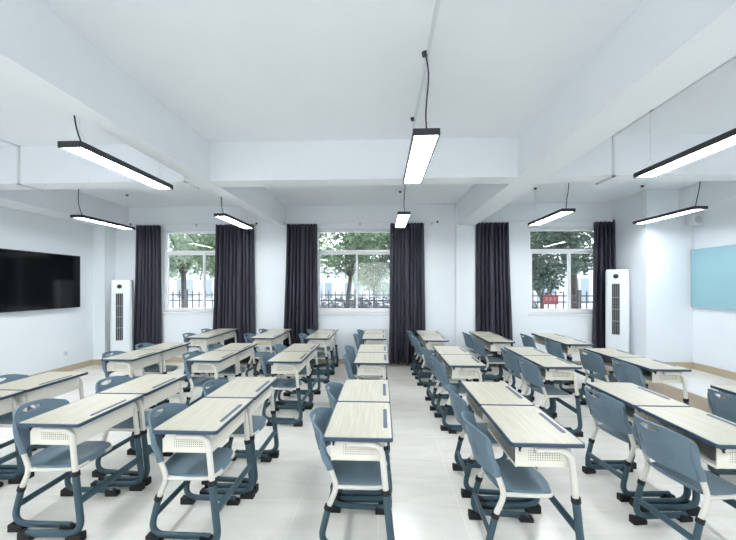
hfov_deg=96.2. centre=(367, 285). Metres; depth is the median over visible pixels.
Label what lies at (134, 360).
school desk
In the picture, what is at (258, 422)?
chair
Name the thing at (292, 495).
floor
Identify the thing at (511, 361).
chair
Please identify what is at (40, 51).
ceiling beam
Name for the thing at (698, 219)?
grille
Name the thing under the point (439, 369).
chair
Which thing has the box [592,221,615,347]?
curtain
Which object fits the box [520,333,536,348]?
chair
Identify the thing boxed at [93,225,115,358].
wall pillar
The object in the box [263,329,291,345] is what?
school desk
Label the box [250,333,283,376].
school desk
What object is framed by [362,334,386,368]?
school desk
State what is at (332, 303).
shrub
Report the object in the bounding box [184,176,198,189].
cable trunking
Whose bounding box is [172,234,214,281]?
street tree
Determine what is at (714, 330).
wall
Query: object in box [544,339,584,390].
chair
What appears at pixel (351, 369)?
chair
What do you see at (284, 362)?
school desk
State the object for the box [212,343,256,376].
school desk
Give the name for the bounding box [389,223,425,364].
curtain
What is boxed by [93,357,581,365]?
baseboard
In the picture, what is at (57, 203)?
ceiling beam
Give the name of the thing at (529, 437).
school desk
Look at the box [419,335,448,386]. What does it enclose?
school desk
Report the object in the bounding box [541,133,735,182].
ceiling beam
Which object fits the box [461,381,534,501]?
school desk
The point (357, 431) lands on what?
school desk
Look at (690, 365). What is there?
baseboard
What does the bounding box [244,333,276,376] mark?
chair
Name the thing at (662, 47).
ceiling beam
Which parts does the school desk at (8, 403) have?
leg, leg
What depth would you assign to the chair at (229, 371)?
4.81 m
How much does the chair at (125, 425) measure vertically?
0.788 m
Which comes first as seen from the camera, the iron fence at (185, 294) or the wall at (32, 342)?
the wall at (32, 342)
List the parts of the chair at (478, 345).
backrest, leg, seat, seat frame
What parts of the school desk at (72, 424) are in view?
leg, leg, leg, leg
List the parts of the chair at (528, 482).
backrest, leg, leg, leg, leg, seat, seat frame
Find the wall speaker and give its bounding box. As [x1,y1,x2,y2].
[685,214,702,225]
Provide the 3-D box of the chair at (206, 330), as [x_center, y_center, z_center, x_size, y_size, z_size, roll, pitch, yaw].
[-3.018,1.246,6.534,0.521,0.788,0.421,0,0,1]
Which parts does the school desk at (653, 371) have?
leg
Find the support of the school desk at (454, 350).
on the floor at (292, 495)
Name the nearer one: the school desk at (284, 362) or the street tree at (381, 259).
the school desk at (284, 362)
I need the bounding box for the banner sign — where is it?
[543,295,557,304]
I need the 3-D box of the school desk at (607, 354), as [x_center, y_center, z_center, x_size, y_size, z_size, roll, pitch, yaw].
[3.253,1.259,4.382,0.425,0.762,0.596,0,0,2]
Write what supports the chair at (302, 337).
on the floor at (292, 495)
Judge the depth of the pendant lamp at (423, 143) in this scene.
2.61 m
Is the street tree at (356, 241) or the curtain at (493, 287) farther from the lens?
the street tree at (356, 241)
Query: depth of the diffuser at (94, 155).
2.96 m
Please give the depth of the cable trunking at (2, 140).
3.99 m
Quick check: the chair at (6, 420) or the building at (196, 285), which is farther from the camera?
the building at (196, 285)
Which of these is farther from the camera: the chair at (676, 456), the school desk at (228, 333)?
the school desk at (228, 333)
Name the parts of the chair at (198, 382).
leg, backrest, seat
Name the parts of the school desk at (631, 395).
leg, leg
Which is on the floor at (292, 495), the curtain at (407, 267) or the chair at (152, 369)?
the chair at (152, 369)
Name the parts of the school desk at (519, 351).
leg, leg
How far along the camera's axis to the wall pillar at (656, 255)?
5.81 m
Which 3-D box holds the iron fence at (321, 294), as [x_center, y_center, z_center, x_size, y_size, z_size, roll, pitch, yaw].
[-0.228,1.025,10.619,3.945,1.830,0.090,0,0,2]
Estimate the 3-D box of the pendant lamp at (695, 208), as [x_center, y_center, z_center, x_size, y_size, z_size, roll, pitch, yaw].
[4.628,-1.380,5.121,0.190,0.640,1.120,0,0,2]
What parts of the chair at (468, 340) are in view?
backrest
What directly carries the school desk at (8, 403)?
on the floor at (292, 495)
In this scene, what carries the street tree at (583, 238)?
on the ground
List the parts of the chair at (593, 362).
leg, leg, backrest, seat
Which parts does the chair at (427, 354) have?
backrest, leg, leg, seat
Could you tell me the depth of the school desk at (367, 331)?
6.38 m
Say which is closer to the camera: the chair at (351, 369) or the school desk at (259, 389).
the school desk at (259, 389)
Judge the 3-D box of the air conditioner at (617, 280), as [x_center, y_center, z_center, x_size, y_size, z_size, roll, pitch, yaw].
[4.686,0.570,6.205,0.356,1.760,0.250,0,0,36]
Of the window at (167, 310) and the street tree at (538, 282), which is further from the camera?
the street tree at (538, 282)
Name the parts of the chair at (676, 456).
leg, leg, backrest, seat, seat frame, leg, leg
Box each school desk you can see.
[0,371,87,478]
[0,390,23,483]
[17,393,144,539]
[98,374,187,485]
[101,350,165,405]
[138,342,190,402]
[152,398,254,539]
[185,333,223,381]
[186,351,240,378]
[204,329,237,365]
[204,377,278,493]
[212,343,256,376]
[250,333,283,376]
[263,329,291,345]
[266,351,311,426]
[282,344,320,407]
[305,333,333,383]
[313,329,338,373]
[323,402,394,539]
[337,379,391,495]
[353,352,388,379]
[357,344,387,379]
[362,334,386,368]
[364,329,385,333]
[416,330,441,373]
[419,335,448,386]
[433,346,470,409]
[440,354,485,433]
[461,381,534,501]
[469,331,499,376]
[478,336,515,389]
[480,405,584,539]
[504,347,552,410]
[521,355,582,436]
[531,333,568,381]
[548,338,593,394]
[583,348,642,399]
[585,382,690,506]
[613,357,691,404]
[637,406,735,515]
[710,385,735,469]
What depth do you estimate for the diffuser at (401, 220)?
5.40 m
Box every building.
[169,264,213,307]
[320,269,389,306]
[532,258,592,308]
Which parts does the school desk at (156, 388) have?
leg, leg, leg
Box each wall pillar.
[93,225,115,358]
[455,203,474,356]
[612,189,692,361]
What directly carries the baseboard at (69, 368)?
attached to the wall at (32, 342)
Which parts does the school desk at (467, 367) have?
leg, leg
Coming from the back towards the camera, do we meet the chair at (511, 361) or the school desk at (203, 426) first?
the chair at (511, 361)
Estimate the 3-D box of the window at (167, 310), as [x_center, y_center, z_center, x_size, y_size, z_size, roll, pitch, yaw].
[-3.550,-0.297,7.115,1.810,1.785,0.170,0,0,2]
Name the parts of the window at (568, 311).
sash, sill, sash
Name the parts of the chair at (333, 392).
backrest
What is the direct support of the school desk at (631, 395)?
on the floor at (292, 495)
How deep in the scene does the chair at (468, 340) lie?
5.96 m
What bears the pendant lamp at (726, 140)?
hanging from the ceiling
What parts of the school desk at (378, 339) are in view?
leg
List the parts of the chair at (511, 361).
backrest, leg, seat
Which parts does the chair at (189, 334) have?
backrest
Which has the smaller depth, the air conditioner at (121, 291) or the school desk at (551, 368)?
the school desk at (551, 368)
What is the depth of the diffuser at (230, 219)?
5.48 m
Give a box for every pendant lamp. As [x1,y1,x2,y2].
[57,115,172,189]
[70,190,134,229]
[214,197,253,228]
[395,190,409,227]
[403,50,439,183]
[528,183,575,225]
[633,109,735,177]
[633,181,707,223]
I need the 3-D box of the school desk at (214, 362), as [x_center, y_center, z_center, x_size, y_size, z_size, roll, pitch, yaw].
[-1.935,1.259,4.193,0.425,0.762,0.596,0,0,2]
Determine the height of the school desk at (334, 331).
0.762 m
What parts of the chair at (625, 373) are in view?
backrest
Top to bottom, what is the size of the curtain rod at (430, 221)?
0.060 m
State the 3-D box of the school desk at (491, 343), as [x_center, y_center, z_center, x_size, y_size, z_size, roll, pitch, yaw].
[2.128,1.259,5.484,0.425,0.762,0.596,0,0,2]
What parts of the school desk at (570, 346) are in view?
leg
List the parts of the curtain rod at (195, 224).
rod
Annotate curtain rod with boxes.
[130,222,257,225]
[284,221,438,224]
[481,219,614,221]
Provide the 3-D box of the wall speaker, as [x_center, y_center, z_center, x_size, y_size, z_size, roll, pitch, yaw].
[5.612,-1.130,5.676,0.159,0.180,0.167,0,0,2]
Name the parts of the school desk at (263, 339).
leg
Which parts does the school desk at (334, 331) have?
leg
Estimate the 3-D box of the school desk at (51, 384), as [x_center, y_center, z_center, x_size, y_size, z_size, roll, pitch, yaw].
[-3.076,1.259,3.101,0.425,0.762,0.596,0,0,2]
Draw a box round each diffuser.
[65,148,167,187]
[78,218,128,228]
[217,216,249,227]
[396,215,408,226]
[405,135,437,182]
[532,212,569,224]
[637,209,702,223]
[639,135,735,176]
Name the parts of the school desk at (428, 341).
leg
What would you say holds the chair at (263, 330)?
on the floor at (292, 495)
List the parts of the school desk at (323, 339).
leg, leg, leg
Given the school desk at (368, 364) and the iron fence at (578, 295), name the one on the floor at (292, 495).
the school desk at (368, 364)
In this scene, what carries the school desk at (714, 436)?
on the floor at (292, 495)
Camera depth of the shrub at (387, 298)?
12.16 m
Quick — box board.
[691,244,735,309]
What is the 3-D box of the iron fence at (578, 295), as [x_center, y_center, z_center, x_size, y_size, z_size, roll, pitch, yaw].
[6.594,1.025,9.632,4.459,1.830,0.090,0,0,2]
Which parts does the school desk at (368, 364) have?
leg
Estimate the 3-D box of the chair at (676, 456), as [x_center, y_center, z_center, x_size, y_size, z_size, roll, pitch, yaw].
[2.015,1.246,2.109,0.521,0.788,0.421,0,0,-5]
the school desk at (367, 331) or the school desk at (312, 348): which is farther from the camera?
the school desk at (367, 331)
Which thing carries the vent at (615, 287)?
attached to the air conditioner at (617, 280)
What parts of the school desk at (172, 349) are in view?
leg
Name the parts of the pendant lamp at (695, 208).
cord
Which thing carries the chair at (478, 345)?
on the floor at (292, 495)
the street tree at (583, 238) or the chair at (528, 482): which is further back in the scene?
the street tree at (583, 238)
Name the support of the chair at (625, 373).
on the floor at (292, 495)
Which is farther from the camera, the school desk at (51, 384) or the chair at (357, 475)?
the school desk at (51, 384)
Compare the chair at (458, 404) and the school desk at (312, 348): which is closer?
the chair at (458, 404)
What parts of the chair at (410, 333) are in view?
backrest, leg, leg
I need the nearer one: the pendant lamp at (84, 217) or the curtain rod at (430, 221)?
the pendant lamp at (84, 217)
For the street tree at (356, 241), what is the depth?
11.22 m
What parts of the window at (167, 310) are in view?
sash, sill, sash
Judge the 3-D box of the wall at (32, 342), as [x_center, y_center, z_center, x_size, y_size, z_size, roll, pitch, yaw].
[-6.025,-0.030,2.404,0.240,3.340,9.980,0,0,2]
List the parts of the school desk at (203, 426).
leg, leg, leg, leg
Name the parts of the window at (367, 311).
sash, sill, sash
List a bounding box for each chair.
[0,374,50,468]
[7,398,120,532]
[92,376,172,477]
[102,351,156,408]
[135,343,178,393]
[145,403,239,539]
[182,333,213,380]
[182,352,229,406]
[201,329,232,365]
[201,379,271,484]
[207,343,246,377]
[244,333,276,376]
[259,329,276,371]
[259,352,304,419]
[274,344,311,404]
[299,333,328,381]
[308,329,334,371]
[310,407,387,539]
[325,382,381,489]
[342,354,360,378]
[344,345,380,378]
[353,334,382,379]
[357,329,363,343]
[407,330,434,375]
[411,335,440,385]
[421,347,460,410]
[430,356,465,430]
[446,384,507,497]
[461,411,553,539]
[462,332,492,374]
[471,337,504,381]
[500,348,545,408]
[518,357,572,429]
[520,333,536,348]
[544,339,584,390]
[579,349,617,404]
[582,386,675,501]
[612,359,670,397]
[629,414,735,539]
[707,389,735,476]
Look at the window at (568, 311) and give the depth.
6.81 m
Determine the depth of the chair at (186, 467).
2.22 m
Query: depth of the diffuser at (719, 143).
2.72 m
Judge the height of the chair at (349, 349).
0.788 m
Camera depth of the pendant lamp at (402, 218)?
5.26 m
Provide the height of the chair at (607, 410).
0.788 m
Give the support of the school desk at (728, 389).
on the floor at (292, 495)
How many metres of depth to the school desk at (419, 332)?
6.25 m
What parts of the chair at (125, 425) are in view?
leg, backrest, leg, seat frame, seat, leg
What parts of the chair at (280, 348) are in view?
backrest, leg, leg, seat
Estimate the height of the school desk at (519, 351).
0.762 m
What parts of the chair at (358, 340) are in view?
backrest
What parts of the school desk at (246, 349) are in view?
leg, leg, leg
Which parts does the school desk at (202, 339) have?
leg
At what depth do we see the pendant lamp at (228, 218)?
5.39 m
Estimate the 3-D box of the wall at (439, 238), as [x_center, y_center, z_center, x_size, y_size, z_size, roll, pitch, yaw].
[0.019,-0.030,7.025,11.450,3.340,0.240,0,0,2]
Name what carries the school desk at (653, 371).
on the floor at (292, 495)
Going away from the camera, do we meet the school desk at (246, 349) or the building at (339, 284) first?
the school desk at (246, 349)
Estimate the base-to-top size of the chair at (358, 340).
0.788 m
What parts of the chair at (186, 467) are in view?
leg, backrest, leg, seat, seat frame, leg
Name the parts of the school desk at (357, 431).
leg, leg, leg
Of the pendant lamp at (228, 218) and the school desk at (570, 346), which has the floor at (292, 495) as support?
the school desk at (570, 346)
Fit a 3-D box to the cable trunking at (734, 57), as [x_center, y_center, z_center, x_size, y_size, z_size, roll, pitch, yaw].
[2.682,-1.461,1.889,0.022,0.478,6.022,0,0,2]
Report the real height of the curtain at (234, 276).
2.878 m
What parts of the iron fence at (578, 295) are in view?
post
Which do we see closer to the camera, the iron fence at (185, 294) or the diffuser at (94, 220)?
the diffuser at (94, 220)
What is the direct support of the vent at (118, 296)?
attached to the air conditioner at (121, 291)
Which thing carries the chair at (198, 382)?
on the floor at (292, 495)
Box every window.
[161,231,215,313]
[317,229,389,314]
[528,228,592,314]
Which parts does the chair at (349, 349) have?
backrest, seat frame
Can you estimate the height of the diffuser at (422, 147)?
0.012 m
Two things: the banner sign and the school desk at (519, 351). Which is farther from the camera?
the banner sign
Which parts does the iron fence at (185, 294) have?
post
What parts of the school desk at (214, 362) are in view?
leg, leg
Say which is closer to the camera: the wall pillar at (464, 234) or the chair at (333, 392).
the chair at (333, 392)
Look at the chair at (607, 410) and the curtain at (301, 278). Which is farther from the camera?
the curtain at (301, 278)
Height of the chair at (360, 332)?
0.788 m
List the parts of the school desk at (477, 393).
leg, leg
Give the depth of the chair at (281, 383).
4.17 m
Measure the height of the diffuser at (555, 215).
0.012 m
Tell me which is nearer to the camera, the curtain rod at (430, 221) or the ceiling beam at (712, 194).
the ceiling beam at (712, 194)
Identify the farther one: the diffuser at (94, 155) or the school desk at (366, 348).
the school desk at (366, 348)
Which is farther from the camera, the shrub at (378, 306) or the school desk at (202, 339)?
the shrub at (378, 306)
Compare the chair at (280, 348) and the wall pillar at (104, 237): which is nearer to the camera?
the chair at (280, 348)
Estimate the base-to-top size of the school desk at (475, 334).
0.762 m
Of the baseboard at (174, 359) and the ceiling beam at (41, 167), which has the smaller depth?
the ceiling beam at (41, 167)
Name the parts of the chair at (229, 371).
backrest, seat, seat frame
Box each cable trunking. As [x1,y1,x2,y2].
[0,138,42,191]
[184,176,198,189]
[412,0,440,131]
[596,55,735,184]
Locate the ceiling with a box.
[0,0,735,206]
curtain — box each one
[134,225,161,349]
[213,224,255,362]
[283,224,317,363]
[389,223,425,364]
[476,222,512,364]
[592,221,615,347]
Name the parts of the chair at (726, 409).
leg, backrest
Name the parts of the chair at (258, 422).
backrest, leg, leg, seat frame, seat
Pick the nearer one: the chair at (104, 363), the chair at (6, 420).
the chair at (6, 420)
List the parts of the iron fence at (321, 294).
post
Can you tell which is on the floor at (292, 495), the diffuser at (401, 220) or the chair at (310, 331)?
the chair at (310, 331)
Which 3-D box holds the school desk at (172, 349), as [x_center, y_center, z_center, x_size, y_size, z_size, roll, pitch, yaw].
[-2.973,1.259,4.863,0.425,0.762,0.596,0,0,2]
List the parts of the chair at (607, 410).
leg, leg, backrest, seat, leg, leg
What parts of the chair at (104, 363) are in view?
backrest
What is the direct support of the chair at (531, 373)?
on the floor at (292, 495)
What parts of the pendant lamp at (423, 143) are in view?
cord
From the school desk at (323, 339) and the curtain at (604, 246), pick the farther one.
the curtain at (604, 246)
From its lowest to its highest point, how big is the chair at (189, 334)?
0.788 m
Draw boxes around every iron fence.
[169,289,213,307]
[320,289,389,307]
[532,290,592,308]
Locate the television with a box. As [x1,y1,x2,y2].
[0,248,79,312]
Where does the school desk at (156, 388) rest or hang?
on the floor at (292, 495)
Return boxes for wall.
[0,206,92,381]
[116,202,611,360]
[693,202,735,372]
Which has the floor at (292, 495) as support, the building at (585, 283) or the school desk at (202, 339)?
the school desk at (202, 339)
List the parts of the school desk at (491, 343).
leg, leg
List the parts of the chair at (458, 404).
backrest, leg, seat, leg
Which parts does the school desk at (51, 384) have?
leg, leg, leg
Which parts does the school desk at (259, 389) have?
leg, leg, leg, leg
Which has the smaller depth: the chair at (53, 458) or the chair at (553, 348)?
the chair at (53, 458)
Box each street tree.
[169,234,214,307]
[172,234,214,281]
[319,232,389,306]
[345,255,389,306]
[351,235,389,277]
[530,231,591,308]
[531,231,592,308]
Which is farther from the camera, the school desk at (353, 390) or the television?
the television
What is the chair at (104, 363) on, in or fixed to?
on the floor at (292, 495)
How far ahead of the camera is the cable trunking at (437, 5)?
2.38 m
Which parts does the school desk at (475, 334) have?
leg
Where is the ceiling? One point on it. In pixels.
(232, 70)
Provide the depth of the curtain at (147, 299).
6.97 m
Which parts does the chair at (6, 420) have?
seat frame, leg, backrest, seat, leg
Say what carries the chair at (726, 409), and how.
on the floor at (292, 495)
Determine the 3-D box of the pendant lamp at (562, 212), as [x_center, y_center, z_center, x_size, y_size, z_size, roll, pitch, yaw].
[2.888,-1.380,5.264,0.190,0.640,1.120,0,0,2]
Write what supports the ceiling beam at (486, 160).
attached to the ceiling
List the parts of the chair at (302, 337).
backrest, leg, seat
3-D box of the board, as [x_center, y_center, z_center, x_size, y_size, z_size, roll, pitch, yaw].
[5.585,-0.135,3.869,0.052,1.000,3.800,0,0,2]
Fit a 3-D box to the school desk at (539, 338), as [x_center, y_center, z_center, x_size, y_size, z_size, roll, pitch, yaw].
[3.256,1.259,5.883,0.425,0.762,0.596,0,0,2]
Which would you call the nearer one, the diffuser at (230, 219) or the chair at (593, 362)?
the chair at (593, 362)
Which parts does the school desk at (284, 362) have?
leg, leg, leg, leg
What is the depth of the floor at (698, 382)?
4.96 m
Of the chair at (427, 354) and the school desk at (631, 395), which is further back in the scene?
the chair at (427, 354)
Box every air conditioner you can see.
[110,280,133,355]
[606,269,628,351]
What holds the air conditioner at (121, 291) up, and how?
on the floor at (292, 495)
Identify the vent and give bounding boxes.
[115,293,122,340]
[611,283,619,334]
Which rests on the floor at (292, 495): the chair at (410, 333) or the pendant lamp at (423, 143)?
the chair at (410, 333)
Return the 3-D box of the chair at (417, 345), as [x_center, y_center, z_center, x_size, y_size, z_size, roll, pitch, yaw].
[0.999,1.246,5.625,0.521,0.788,0.421,0,0,3]
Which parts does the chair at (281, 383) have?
backrest, leg, leg, seat, seat frame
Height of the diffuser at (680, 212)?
0.012 m
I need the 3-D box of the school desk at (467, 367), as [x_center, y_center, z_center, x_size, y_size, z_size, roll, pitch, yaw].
[1.123,1.259,3.945,0.425,0.762,0.596,0,0,2]
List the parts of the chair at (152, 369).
backrest, seat, seat frame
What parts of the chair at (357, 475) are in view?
backrest, leg, leg, leg, seat, seat frame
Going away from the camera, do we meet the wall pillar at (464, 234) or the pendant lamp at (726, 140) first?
the pendant lamp at (726, 140)
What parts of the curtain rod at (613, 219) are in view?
rod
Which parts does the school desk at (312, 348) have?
leg, leg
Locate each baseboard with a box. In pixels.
[29,359,92,376]
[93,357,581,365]
[666,362,735,379]
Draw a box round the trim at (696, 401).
[605,366,711,413]
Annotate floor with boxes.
[0,362,735,539]
[665,369,735,397]
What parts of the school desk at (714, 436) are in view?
leg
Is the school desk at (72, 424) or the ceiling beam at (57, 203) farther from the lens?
the ceiling beam at (57, 203)
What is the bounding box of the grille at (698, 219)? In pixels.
[695,216,702,222]
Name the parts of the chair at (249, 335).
backrest, leg, seat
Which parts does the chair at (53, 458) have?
leg, backrest, leg, seat, seat frame, leg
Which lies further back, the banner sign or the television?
the banner sign
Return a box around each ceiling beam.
[0,0,285,226]
[0,144,204,189]
[0,189,128,225]
[210,137,517,186]
[458,0,735,224]
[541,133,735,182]
[678,181,735,209]
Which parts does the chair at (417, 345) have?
backrest, leg, leg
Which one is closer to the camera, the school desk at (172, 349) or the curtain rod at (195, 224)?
the school desk at (172, 349)
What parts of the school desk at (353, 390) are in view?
leg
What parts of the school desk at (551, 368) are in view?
leg, leg, leg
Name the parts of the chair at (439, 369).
backrest, leg, leg, seat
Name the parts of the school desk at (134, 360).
leg, leg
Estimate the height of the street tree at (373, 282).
4.700 m
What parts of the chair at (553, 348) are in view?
backrest, leg, seat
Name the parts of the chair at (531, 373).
leg, backrest, leg, seat, seat frame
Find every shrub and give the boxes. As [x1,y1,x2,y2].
[320,296,368,307]
[344,293,388,307]
[374,303,388,307]
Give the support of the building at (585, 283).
on the ground
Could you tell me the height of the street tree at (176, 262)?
4.962 m
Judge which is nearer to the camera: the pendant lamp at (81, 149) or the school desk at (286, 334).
the pendant lamp at (81, 149)
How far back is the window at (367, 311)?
6.99 m
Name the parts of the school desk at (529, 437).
leg, leg, leg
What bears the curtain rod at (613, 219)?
attached to the wall at (439, 238)

